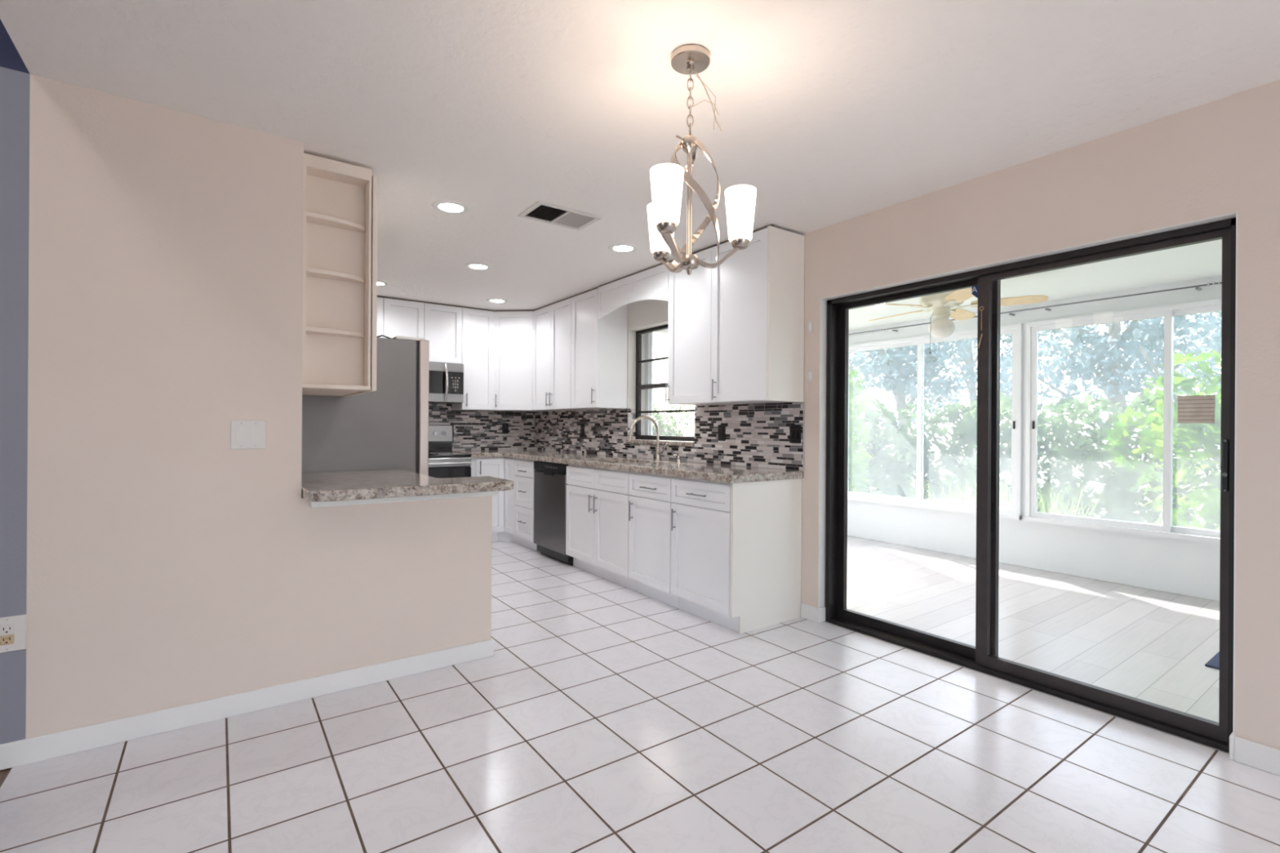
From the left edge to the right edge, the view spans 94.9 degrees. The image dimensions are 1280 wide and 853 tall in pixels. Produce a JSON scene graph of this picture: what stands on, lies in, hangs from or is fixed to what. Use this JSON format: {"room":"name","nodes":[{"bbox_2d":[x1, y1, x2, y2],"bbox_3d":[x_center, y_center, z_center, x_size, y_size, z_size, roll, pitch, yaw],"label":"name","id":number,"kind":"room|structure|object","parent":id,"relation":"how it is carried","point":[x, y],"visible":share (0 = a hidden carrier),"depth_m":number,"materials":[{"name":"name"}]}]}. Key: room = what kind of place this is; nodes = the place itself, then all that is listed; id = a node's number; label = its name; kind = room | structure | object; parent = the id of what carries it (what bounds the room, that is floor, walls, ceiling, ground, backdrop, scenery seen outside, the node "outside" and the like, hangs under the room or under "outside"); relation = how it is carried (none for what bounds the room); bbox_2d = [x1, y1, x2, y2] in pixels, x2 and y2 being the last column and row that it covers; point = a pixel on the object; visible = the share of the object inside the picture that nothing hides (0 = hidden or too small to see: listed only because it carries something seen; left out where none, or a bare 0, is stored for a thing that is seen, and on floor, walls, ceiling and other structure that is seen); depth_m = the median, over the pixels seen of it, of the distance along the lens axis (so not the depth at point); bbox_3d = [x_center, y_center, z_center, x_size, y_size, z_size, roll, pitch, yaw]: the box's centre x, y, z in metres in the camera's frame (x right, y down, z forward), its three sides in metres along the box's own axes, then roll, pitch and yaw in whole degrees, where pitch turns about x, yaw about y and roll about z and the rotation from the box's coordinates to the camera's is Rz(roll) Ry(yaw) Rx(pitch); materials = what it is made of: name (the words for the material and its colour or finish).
{"room":"dining area","nodes":[
{"label":"dining area","id":0,"kind":"room"},
{"bbox_2d":[0,19,492,744],"bbox_3d":[-3.365,-0.551,1.331,6.280,3.500,0.120,0,0,-36],"label":"wall","id":1,"kind":"structure","parent":0,"point":[170,565],"depth_m":2.33,"materials":[{"name":"beige paint"}]},
{"bbox_2d":[0,614,26,653],"bbox_3d":[-2.231,0.733,2.070,0.096,0.124,0.009,0,0,-36],"label":"outlet","id":2,"kind":"object","parent":1,"relation":"attached to","point":[13,629],"visible":1,"depth_m":2.08,"materials":[{"name":"white plastic"}]},
{"bbox_2d":[0,634,13,645],"bbox_3d":[-2.230,0.751,2.068,0.036,0.034,0.003,0,0,-36],"label":"socket","id":3,"kind":"object","parent":2,"relation":"attached to","point":[5,639],"depth_m":2.07,"materials":[{"name":"beige plastic"}]},
{"bbox_2d":[0,623,13,635],"bbox_3d":[-2.230,0.714,2.068,0.036,0.034,0.003,0,0,-36],"label":"socket","id":4,"kind":"object","parent":2,"relation":"attached to","point":[5,628],"depth_m":2.07,"materials":[{"name":"white plastic"}]},
{"bbox_2d":[0,637,493,770],"bbox_3d":[-1.563,1.165,2.624,1.853,0.090,0.133,0,0,-36],"label":"baseboard","id":5,"kind":"structure","parent":1,"relation":"attached to","point":[48,746],"depth_m":2.42,"materials":[{"name":"white paint"}]},
{"bbox_2d":[230,420,266,448],"bbox_3d":[-1.654,0.035,2.480,0.124,0.120,0.012,0,0,-36],"label":"light switch","id":6,"kind":"object","parent":1,"relation":"attached to","point":[245,434],"visible":1,"depth_m":2.48,"materials":[{"name":"white plastic"}]},
{"bbox_2d":[310,491,497,507],"bbox_3d":[-1.110,0.341,2.857,0.862,0.040,0.034,0,0,-36],"label":"trim","id":7,"kind":"structure","parent":1,"relation":"attached to","point":[326,504],"depth_m":2.81,"materials":[{"name":"white paint"}]},
{"bbox_2d":[441,403,534,451],"bbox_3d":[-2.394,-0.029,6.234,3.020,2.468,0.120,0,0,-36],"label":"wall","id":8,"kind":"structure","parent":0,"point":[442,403],"depth_m":6.64,"materials":[{"name":"grey tile"}]},
{"bbox_2d":[377,295,383,337],"bbox_3d":[-2.849,-0.725,5.614,0.668,1.082,0.325,0,0,-36],"label":"upper cabinet","id":9,"kind":"object","parent":8,"relation":"attached to","point":[380,299],"visible":0.06,"depth_m":5.66,"materials":[{"name":"white paint"}]},
{"bbox_2d":[382,296,462,364],"bbox_3d":[-2.262,-0.957,6.034,0.766,0.610,0.325,0,0,-36],"label":"upper cabinet","id":10,"kind":"object","parent":8,"relation":"attached to","point":[439,324],"visible":0.78,"depth_m":5.95,"materials":[{"name":"white paint"}]},
{"bbox_2d":[428,361,463,404],"bbox_3d":[-2.230,-0.448,5.992,0.760,0.398,0.451,0,0,-36],"label":"microwave","id":11,"kind":"object","parent":10,"relation":"attached to","point":[446,384],"visible":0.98,"depth_m":5.96,"materials":[{"name":"silver metal"}]},
{"bbox_2d":[452,306,493,410],"bbox_3d":[-1.798,-0.718,6.348,0.348,1.082,0.358,0,0,-36],"label":"upper cabinet","id":12,"kind":"object","parent":8,"relation":"attached to","point":[477,324],"visible":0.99,"depth_m":6.24,"materials":[{"name":"white paint"}]},
{"bbox_2d":[428,403,534,450],"bbox_3d":[-1.967,0.016,6.460,1.760,0.523,0.009,0,0,-36],"label":"backsplash","id":13,"kind":"structure","parent":8,"relation":"attached to","point":[473,430],"depth_m":6.62,"materials":[{"name":"tile"}]},
{"bbox_2d":[502,423,508,433],"bbox_3d":[-1.546,0.023,6.750,0.076,0.120,0.009,0,0,-36],"label":"outlet","id":14,"kind":"object","parent":13,"relation":"attached to","point":[504,426],"visible":1,"depth_m":6.75,"materials":[{"name":"black plastic"}]},
{"bbox_2d":[493,310,558,412],"bbox_3d":[-1.328,-0.715,6.541,0.650,1.082,0.611,0,0,-36],"label":"upper cabinet","id":15,"kind":"object","parent":8,"relation":"attached to","point":[513,329],"visible":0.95,"depth_m":6.32,"materials":[{"name":"white paint"}]},
{"bbox_2d":[0,0,1279,310],"bbox_3d":[0.205,-1.763,1.998,3.755,1.032,10.020,0,0,-36],"label":"ceiling","id":16,"kind":"structure","parent":0,"point":[834,111],"depth_m":2.17,"materials":[{"name":"white paint"}]},
{"bbox_2d":[377,280,389,286],"bbox_3d":[-2.324,-1.260,5.170,0.212,0.006,0.212,0,0,-36],"label":"recessed light","id":17,"kind":"object","parent":16,"relation":"in","point":[380,283],"visible":0.53,"depth_m":5.18,"materials":[{"name":"white paint"}]},
{"bbox_2d":[431,200,470,214],"bbox_3d":[-1.081,-1.252,3.361,0.212,0.006,0.212,0,0,-36],"label":"recessed light","id":18,"kind":"object","parent":16,"relation":"in","point":[446,206],"visible":1,"depth_m":3.35,"materials":[{"name":"white paint"}]},
{"bbox_2d":[464,262,492,271],"bbox_3d":[-1.268,-1.253,4.609,0.212,0.006,0.212,0,0,-36],"label":"recessed light","id":19,"kind":"object","parent":16,"relation":"in","point":[474,266],"visible":1,"depth_m":4.60,"materials":[{"name":"white paint"}]},
{"bbox_2d":[486,298,507,303],"bbox_3d":[-1.425,-1.254,5.865,0.212,0.006,0.212,0,0,-36],"label":"recessed light","id":20,"kind":"object","parent":16,"relation":"in","point":[491,300],"visible":1,"depth_m":5.86,"materials":[{"name":"white paint"}]},
{"bbox_2d":[517,200,602,230],"bbox_3d":[-0.474,-1.246,3.485,0.418,0.010,0.280,0,0,-36],"label":"ceiling vent","id":21,"kind":"object","parent":16,"relation":"in","point":[540,211],"visible":1,"depth_m":3.47,"materials":[{"name":"metal"}]},
{"bbox_2d":[608,243,638,253],"bbox_3d":[-0.117,-1.246,4.110,0.212,0.006,0.212,0,0,-36],"label":"recessed light","id":22,"kind":"object","parent":16,"relation":"in","point":[620,247],"visible":1,"depth_m":4.10,"materials":[{"name":"white paint"}]},
{"bbox_2d":[647,44,756,275],"bbox_3d":[0.141,-0.879,2.003,0.404,0.736,0.376,0,0,-36],"label":"chandelier","id":23,"kind":"object","parent":16,"relation":"hanging from","point":[667,180],"visible":1,"depth_m":1.95,"materials":[{"name":"silver metal"}]},
{"bbox_2d":[0,541,1279,852],"bbox_3d":[-1.701,1.269,0.644,8.200,0.120,10.020,0,0,-36],"label":"floor","id":24,"kind":"structure","parent":0,"point":[604,716],"depth_m":2.12,"materials":[{"name":"white tile"}]},
{"bbox_2d":[302,334,429,475],"bbox_3d":[-1.920,0.312,3.963,0.836,1.791,0.833,0,0,-36],"label":"refrigerator","id":25,"kind":"object","parent":24,"relation":"on","point":[387,427],"visible":0.38,"depth_m":3.67,"materials":[{"name":"grey metal"}]},
{"bbox_2d":[428,424,471,478],"bbox_3d":[-2.166,0.592,5.902,0.762,1.228,0.679,0,0,-36],"label":"stove","id":26,"kind":"object","parent":24,"relation":"on","point":[443,463],"visible":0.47,"depth_m":5.86,"materials":[{"name":"silver metal"}]},
{"bbox_2d":[428,452,471,457],"bbox_3d":[-2.155,0.287,5.890,0.762,0.026,0.539,0,0,-36],"label":"cooktop","id":27,"kind":"object","parent":26,"relation":"in","point":[431,455],"depth_m":5.83,"materials":[{"name":"black glass"}]},
{"bbox_2d":[470,457,521,545],"bbox_3d":[-1.411,0.765,6.357,0.985,0.892,0.826,0,0,-36],"label":"base cabinet","id":28,"kind":"object","parent":24,"relation":"on","point":[504,504],"visible":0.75,"depth_m":6.11,"materials":[{"name":"white paint"}]},
{"bbox_2d":[452,449,804,483],"bbox_3d":[-0.498,0.300,5.090,0.986,0.046,3.946,0,0,-36],"label":"countertop","id":29,"kind":"structure","parent":28,"relation":"on","point":[701,471],"depth_m":4.29,"materials":[{"name":"stone"}]},
{"bbox_2d":[627,415,667,460],"bbox_3d":[0.061,0.094,4.797,0.331,0.371,0.133,0,0,-36],"label":"faucet","id":30,"kind":"object","parent":29,"relation":"on","point":[658,452],"visible":1,"depth_m":4.87,"materials":[{"name":"silver metal"}]},
{"bbox_2d":[673,453,680,462],"bbox_3d":[0.296,0.250,4.670,0.071,0.062,0.040,0,0,-36],"label":"soap dispenser","id":31,"kind":"object","parent":29,"relation":"on","point":[678,460],"visible":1,"depth_m":4.66,"materials":[{"name":"silver metal"}]},
{"bbox_2d":[514,458,540,552],"bbox_3d":[-0.905,0.768,5.938,0.648,0.892,0.438,0,0,-36],"label":"base cabinet","id":32,"kind":"object","parent":24,"relation":"on","point":[524,468],"visible":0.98,"depth_m":5.77,"materials":[{"name":"white paint"}]},
{"bbox_2d":[533,461,573,565],"bbox_3d":[-0.599,0.772,5.492,0.580,0.888,0.621,0,0,-36],"label":"dishwasher","id":33,"kind":"object","parent":24,"relation":"on","point":[550,484],"visible":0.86,"depth_m":5.30,"materials":[{"name":"black metal"}]},
{"bbox_2d":[565,464,636,591],"bbox_3d":[-0.127,0.773,4.853,0.648,0.892,0.948,0,0,-36],"label":"base cabinet","id":34,"kind":"object","parent":24,"relation":"on","point":[597,503],"visible":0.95,"depth_m":4.64,"materials":[{"name":"white paint"}]},
{"bbox_2d":[628,471,679,608],"bbox_3d":[0.294,0.776,4.266,0.648,0.892,0.490,0,0,-36],"label":"base cabinet","id":35,"kind":"object","parent":24,"relation":"on","point":[650,502],"visible":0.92,"depth_m":4.10,"materials":[{"name":"white paint"}]},
{"bbox_2d":[670,476,801,633],"bbox_3d":[0.609,0.778,3.830,0.650,0.892,0.576,0,0,-36],"label":"base cabinet","id":36,"kind":"object","parent":24,"relation":"on","point":[736,548],"visible":0.98,"depth_m":3.62,"materials":[{"name":"white paint"}]},
{"bbox_3d":[-1.539,0.764,3.221,0.653,0.892,0.798,0,0,-36],"label":"base cabinet","id":37,"kind":"object","parent":24,"relation":"on","visible":0},
{"bbox_2d":[301,469,513,502],"bbox_3d":[-1.334,0.294,3.164,0.919,0.046,1.134,0,0,-36],"label":"countertop","id":38,"kind":"structure","parent":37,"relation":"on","point":[316,486],"depth_m":2.82,"materials":[{"name":"stone"}]},
{"bbox_2d":[644,333,649,435],"bbox_3d":[1.081,0.067,6.254,2.550,2.320,0.100,0,0,-36],"label":"wall","id":39,"kind":"structure","parent":0,"point":[646,432],"depth_m":5.48,"materials":[{"name":"white paint"}]},
{"bbox_2d":[649,328,667,435],"bbox_3d":[1.074,-0.058,6.211,2.450,1.736,0.080,0,0,-36],"label":"window","id":40,"kind":"structure","parent":39,"relation":"in","point":[664,331],"depth_m":5.47,"materials":[{"name":"white metal"}]},
{"bbox_2d":[537,80,1279,750],"bbox_3d":[1.718,-0.003,3.018,0.190,2.468,9.900,0,0,-36],"label":"wall","id":41,"kind":"structure","parent":0,"point":[1220,157],"depth_m":2.37,"materials":[{"name":"beige paint"}]},
{"bbox_2d":[532,296,596,410],"bbox_3d":[-0.787,-0.712,6.039,0.358,1.082,0.843,0,0,-36],"label":"upper cabinet","id":42,"kind":"object","parent":41,"relation":"attached to","point":[552,322],"visible":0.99,"depth_m":5.92,"materials":[{"name":"white paint"}]},
{"bbox_2d":[570,286,627,409],"bbox_3d":[-0.401,-0.709,5.500,0.358,1.082,0.476,0,0,-36],"label":"upper cabinet","id":43,"kind":"object","parent":41,"relation":"attached to","point":[599,348],"visible":0.97,"depth_m":5.36,"materials":[{"name":"white paint"}]},
{"bbox_2d":[627,408,635,439],"bbox_3d":[-0.076,-0.022,5.424,0.083,0.284,0.006,0,0,-36],"label":"tiles","id":44,"kind":"structure","parent":41,"relation":"attached to","point":[631,412],"depth_m":5.42,"materials":[{"name":"tile"}]},
{"bbox_2d":[625,440,693,446],"bbox_3d":[0.191,0.139,5.043,0.128,0.033,0.936,0,0,-36],"label":"window sill","id":45,"kind":"structure","parent":41,"relation":"attached to","point":[636,442],"depth_m":4.93,"materials":[{"name":"stone"}]},
{"bbox_2d":[635,324,694,441],"bbox_3d":[0.247,-0.381,5.081,0.046,1.005,0.938,0,0,-36],"label":"window","id":46,"kind":"structure","parent":41,"relation":"in","point":[639,387],"depth_m":5.35,"materials":[{"name":"brown metal"}]},
{"bbox_2d":[534,401,804,471],"bbox_3d":[-0.096,0.057,5.370,0.010,0.443,3.943,0,0,-36],"label":"backsplash","id":47,"kind":"structure","parent":41,"relation":"attached to","point":[757,435],"depth_m":4.47,"materials":[{"name":"tile"}]},
{"bbox_2d":[580,424,584,435],"bbox_3d":[-0.594,0.040,6.049,0.009,0.120,0.076,0,0,-36],"label":"outlet","id":48,"kind":"object","parent":47,"relation":"attached to","point":[582,426],"visible":1,"depth_m":6.04,"materials":[{"name":"black plastic"}]},
{"bbox_2d":[718,424,725,440],"bbox_3d":[0.607,0.047,4.375,0.009,0.120,0.076,0,0,-36],"label":"outlet","id":49,"kind":"object","parent":47,"relation":"attached to","point":[722,428],"visible":1,"depth_m":4.37,"materials":[{"name":"black plastic"}]},
{"bbox_2d":[789,424,800,443],"bbox_3d":[1.008,0.048,3.816,0.010,0.120,0.090,0,0,-36],"label":"light switch","id":50,"kind":"object","parent":47,"relation":"attached to","point":[794,429],"visible":1,"depth_m":3.81,"materials":[{"name":"black plastic"}]},
{"bbox_2d":[665,224,804,405],"bbox_3d":[0.619,-0.702,4.079,0.358,1.084,0.998,0,0,-36],"label":"upper cabinet","id":51,"kind":"object","parent":41,"relation":"attached to","point":[735,327],"visible":0.92,"depth_m":3.80,"materials":[{"name":"white paint"}]},
{"bbox_2d":[597,260,670,320],"bbox_3d":[-0.075,-1.095,4.816,0.020,0.307,1.002,0,0,-36],"label":"arched valance","id":52,"kind":"object","parent":51,"relation":"attached to","point":[652,282],"visible":0.97,"depth_m":4.76,"materials":[{"name":"white paint"}]},
{"bbox_2d":[808,368,812,382],"bbox_3d":[1.081,-0.325,3.733,0.012,0.080,0.032,0,0,-36],"label":"sensor","id":53,"kind":"object","parent":41,"relation":"attached to","point":[810,371],"visible":1,"depth_m":3.73,"materials":[{"name":"white plastic"}]},
{"bbox_2d":[808,320,813,333],"bbox_3d":[1.083,-0.635,3.733,0.012,0.080,0.032,0,0,-36],"label":"sensor","id":54,"kind":"object","parent":41,"relation":"attached to","point":[810,324],"visible":1,"depth_m":3.73,"materials":[{"name":"white plastic"}]},
{"bbox_2d":[800,603,825,622],"bbox_3d":[1.115,1.182,3.750,0.103,0.090,0.142,0,0,-36],"label":"baseboard","id":55,"kind":"structure","parent":41,"relation":"attached to","point":[809,612],"depth_m":3.70,"materials":[{"name":"white paint"}]},
{"bbox_2d":[817,212,1237,736],"bbox_3d":[1.713,0.217,2.962,0.121,2.028,1.857,0,0,-36],"label":"trim","id":56,"kind":"structure","parent":41,"relation":"attached to","point":[823,304],"depth_m":3.45,"materials":[{"name":"white paint"}]},
{"bbox_2d":[825,217,1235,752],"bbox_3d":[1.764,0.220,2.994,0.130,2.023,1.840,0,0,-36],"label":"door","id":57,"kind":"structure","parent":41,"relation":"in","point":[984,657],"depth_m":2.96,"materials":[{"name":"brown metal"}]},
{"bbox_2d":[971,285,977,297],"bbox_3d":[1.766,-0.714,3.046,0.002,0.087,0.090,0,0,-36],"label":"sticker","id":58,"kind":"object","parent":57,"relation":"attached to","point":[974,289],"visible":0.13,"depth_m":3.07,"materials":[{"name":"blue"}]},
{"bbox_2d":[1177,395,1214,423],"bbox_3d":[2.218,-0.068,2.342,0.001,0.110,0.110,0,0,-36],"label":"paper note","id":59,"kind":"object","parent":57,"relation":"attached to","point":[1190,409],"visible":1,"depth_m":2.34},
{"bbox_2d":[1229,732,1279,776],"bbox_3d":[3.391,1.196,0.587,0.113,0.090,3.990,0,0,-36],"label":"baseboard","id":60,"kind":"structure","parent":41,"relation":"attached to","point":[1264,757],"depth_m":2.12,"materials":[{"name":"white paint"}]},
{"bbox_2d":[823,535,1229,754],"bbox_3d":[3.006,1.300,3.518,2.800,0.118,6.800,0,0,-36],"label":"floor","id":61,"kind":"structure","parent":0,"point":[1155,646],"depth_m":3.79,"materials":[{"name":"grey wood"}]},
{"bbox_2d":[1204,651,1219,669],"bbox_3d":[3.362,1.236,2.899,0.545,0.014,0.740,0,0,-36],"label":"doormat","id":62,"kind":"object","parent":61,"relation":"on","point":[1214,662],"visible":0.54,"depth_m":3.06,"materials":[{"name":"blue fabric"}]},
{"bbox_2d":[847,275,1222,601],"bbox_3d":[4.081,0.086,4.346,0.100,2.320,6.700,0,0,-36],"label":"wall","id":63,"kind":"structure","parent":0,"point":[1186,567],"depth_m":4.95,"materials":[{"name":"white paint"}]},
{"bbox_2d":[847,323,1022,519],"bbox_3d":[2.850,-0.047,5.976,0.100,1.736,1.871,0,0,-36],"label":"window","id":64,"kind":"structure","parent":63,"relation":"in","point":[1015,330],"depth_m":5.70,"materials":[{"name":"white metal"}]},
{"bbox_2d":[848,280,1222,336],"bbox_3d":[3.414,-1.013,5.123,0.087,0.040,3.950,0,0,-36],"label":"curtain rod","id":65,"kind":"object","parent":63,"relation":"attached to","point":[1214,283],"visible":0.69,"depth_m":4.86,"materials":[{"name":"grey metal"}]},
{"bbox_2d":[1024,298,1222,543],"bbox_3d":[3.970,-0.040,4.415,0.100,1.736,1.892,0,0,-36],"label":"window","id":66,"kind":"structure","parent":63,"relation":"in","point":[1168,313],"depth_m":4.59,"materials":[{"name":"white metal"}]},
{"bbox_2d":[848,239,1222,330],"bbox_3d":[3.399,-1.129,3.678,3.300,0.100,7.020,0,0,-36],"label":"ceiling","id":67,"kind":"structure","parent":0,"point":[1204,260],"depth_m":4.29,"materials":[{"name":"paint"}]},
{"bbox_2d":[868,287,1048,354],"bbox_3d":[2.267,-0.813,4.442,1.253,0.544,1.251,0,0,-36],"label":"ceiling fan","id":68,"kind":"object","parent":67,"relation":"hanging from","point":[941,327],"visible":0.83,"depth_m":4.33,"materials":[{"name":"beige wood"}]},
{"label":"outside","id":69,"kind":"structure","parent":0,"visible":0},
{"bbox_2d":[854,448,1220,528],"bbox_3d":[11.726,1.744,20.734,36.750,0.300,60.000,0,0,-36],"label":"ground","id":70,"kind":"structure","parent":69,"point":[1006,473],"depth_m":17.05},
{"bbox_2d":[652,403,693,435],"bbox_3d":[-1.920,0.566,13.503,8.782,2.654,1.696,0,0,-43],"label":"hedge","id":71,"kind":"object","parent":70,"relation":"on","point":[658,417],"visible":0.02,"depth_m":15.63,"materials":[{"name":"green plant"}]},
{"bbox_2d":[848,353,872,492],"bbox_3d":[2.751,0.287,7.714,0.522,2.502,0.563,0,0,-36],"label":"shrub","id":72,"kind":"object","parent":70,"relation":"on","point":[854,388],"visible":0.32,"depth_m":7.61,"materials":[{"name":"green plant"}]},
{"bbox_2d":[848,351,884,409],"bbox_3d":[7.579,-1.927,24.702,5.067,7.008,5.075,0,0,13],"label":"tree","id":73,"kind":"object","parent":70,"relation":"on","point":[855,367],"visible":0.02,"depth_m":23.04,"materials":[{"name":"green plant"}]},
{"bbox_2d":[848,338,977,491],"bbox_3d":[6.264,-1.205,14.202,3.550,5.549,3.710,0,0,2],"label":"tree","id":74,"kind":"object","parent":70,"relation":"on","point":[897,379],"visible":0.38,"depth_m":13.47,"materials":[{"name":"green plant"}]},
{"bbox_2d":[871,330,1066,466],"bbox_3d":[10.470,-2.263,19.042,5.529,7.714,5.130,0,0,-9],"label":"tree","id":75,"kind":"object","parent":70,"relation":"on","point":[971,388],"visible":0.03,"depth_m":18.95,"materials":[{"name":"green plant"}]},
{"bbox_2d":[908,477,1105,518],"bbox_3d":[4.283,1.073,6.995,1.763,0.949,1.974,0,0,-36],"label":"clump","id":76,"kind":"object","parent":70,"relation":"on","point":[966,500],"visible":0.12,"depth_m":6.93,"materials":[{"name":"plant"}]},
{"bbox_2d":[848,377,1221,530],"bbox_3d":[6.295,0.657,8.865,1.744,2.713,15.891,0,0,-34],"label":"hedge","id":77,"kind":"object","parent":70,"relation":"on","point":[1082,451],"visible":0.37,"depth_m":8.89,"materials":[{"name":"green plant"}]},
{"bbox_2d":[1000,311,1221,512],"bbox_3d":[8.690,-0.946,10.668,3.611,5.064,3.522,0,0,-36],"label":"tree","id":78,"kind":"object","parent":70,"relation":"on","point":[1117,366],"visible":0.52,"depth_m":10.30,"materials":[{"name":"green plant"}]},
{"bbox_2d":[1102,346,1221,531],"bbox_3d":[5.090,0.392,4.917,1.270,2.336,1.854,0,0,-36],"label":"shrub","id":79,"kind":"object","parent":70,"relation":"on","point":[1186,464],"visible":0.41,"depth_m":5.17,"materials":[{"name":"green plant"}]},
{"bbox_2d":[1136,311,1221,407],"bbox_3d":[14.373,-2.436,14.259,4.913,8.110,5.083,0,0,-1],"label":"tree","id":80,"kind":"object","parent":70,"relation":"on","point":[1218,343],"visible":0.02,"depth_m":14.30,"materials":[{"name":"green plant"}]},
{"bbox_3d":[-2.577,-0.030,4.001,0.120,2.468,3.294,0,0,-36],"label":"wall","id":81,"kind":"structure","parent":0,"visible":0},
{"bbox_2d":[302,153,377,397],"bbox_3d":[-1.635,-0.708,3.105,0.352,1.068,0.844,0,0,-36],"label":"upper cabinet","id":82,"kind":"object","parent":81,"relation":"attached to","point":[340,220],"visible":0.96,"depth_m":2.83,"materials":[{"name":"beige paint"}]},
{"bbox_2d":[306,326,364,337],"bbox_3d":[-1.447,-0.447,2.795,0.262,0.020,0.097,0,0,-36],"label":"shelf","id":83,"kind":"object","parent":82,"relation":"attached to","point":[311,331],"depth_m":2.79,"materials":[{"name":"beige paint"}]},
{"bbox_2d":[306,267,364,284],"bbox_3d":[-1.446,-0.717,2.795,0.262,0.020,0.097,0,0,-36],"label":"shelf","id":84,"kind":"object","parent":82,"relation":"attached to","point":[312,274],"depth_m":2.79,"materials":[{"name":"beige paint"}]},
{"bbox_2d":[306,211,364,232],"bbox_3d":[-1.444,-0.971,2.795,0.262,0.020,0.097,0,0,-36],"label":"shelf","id":85,"kind":"object","parent":82,"relation":"attached to","point":[313,220],"depth_m":2.79,"materials":[{"name":"beige paint"}]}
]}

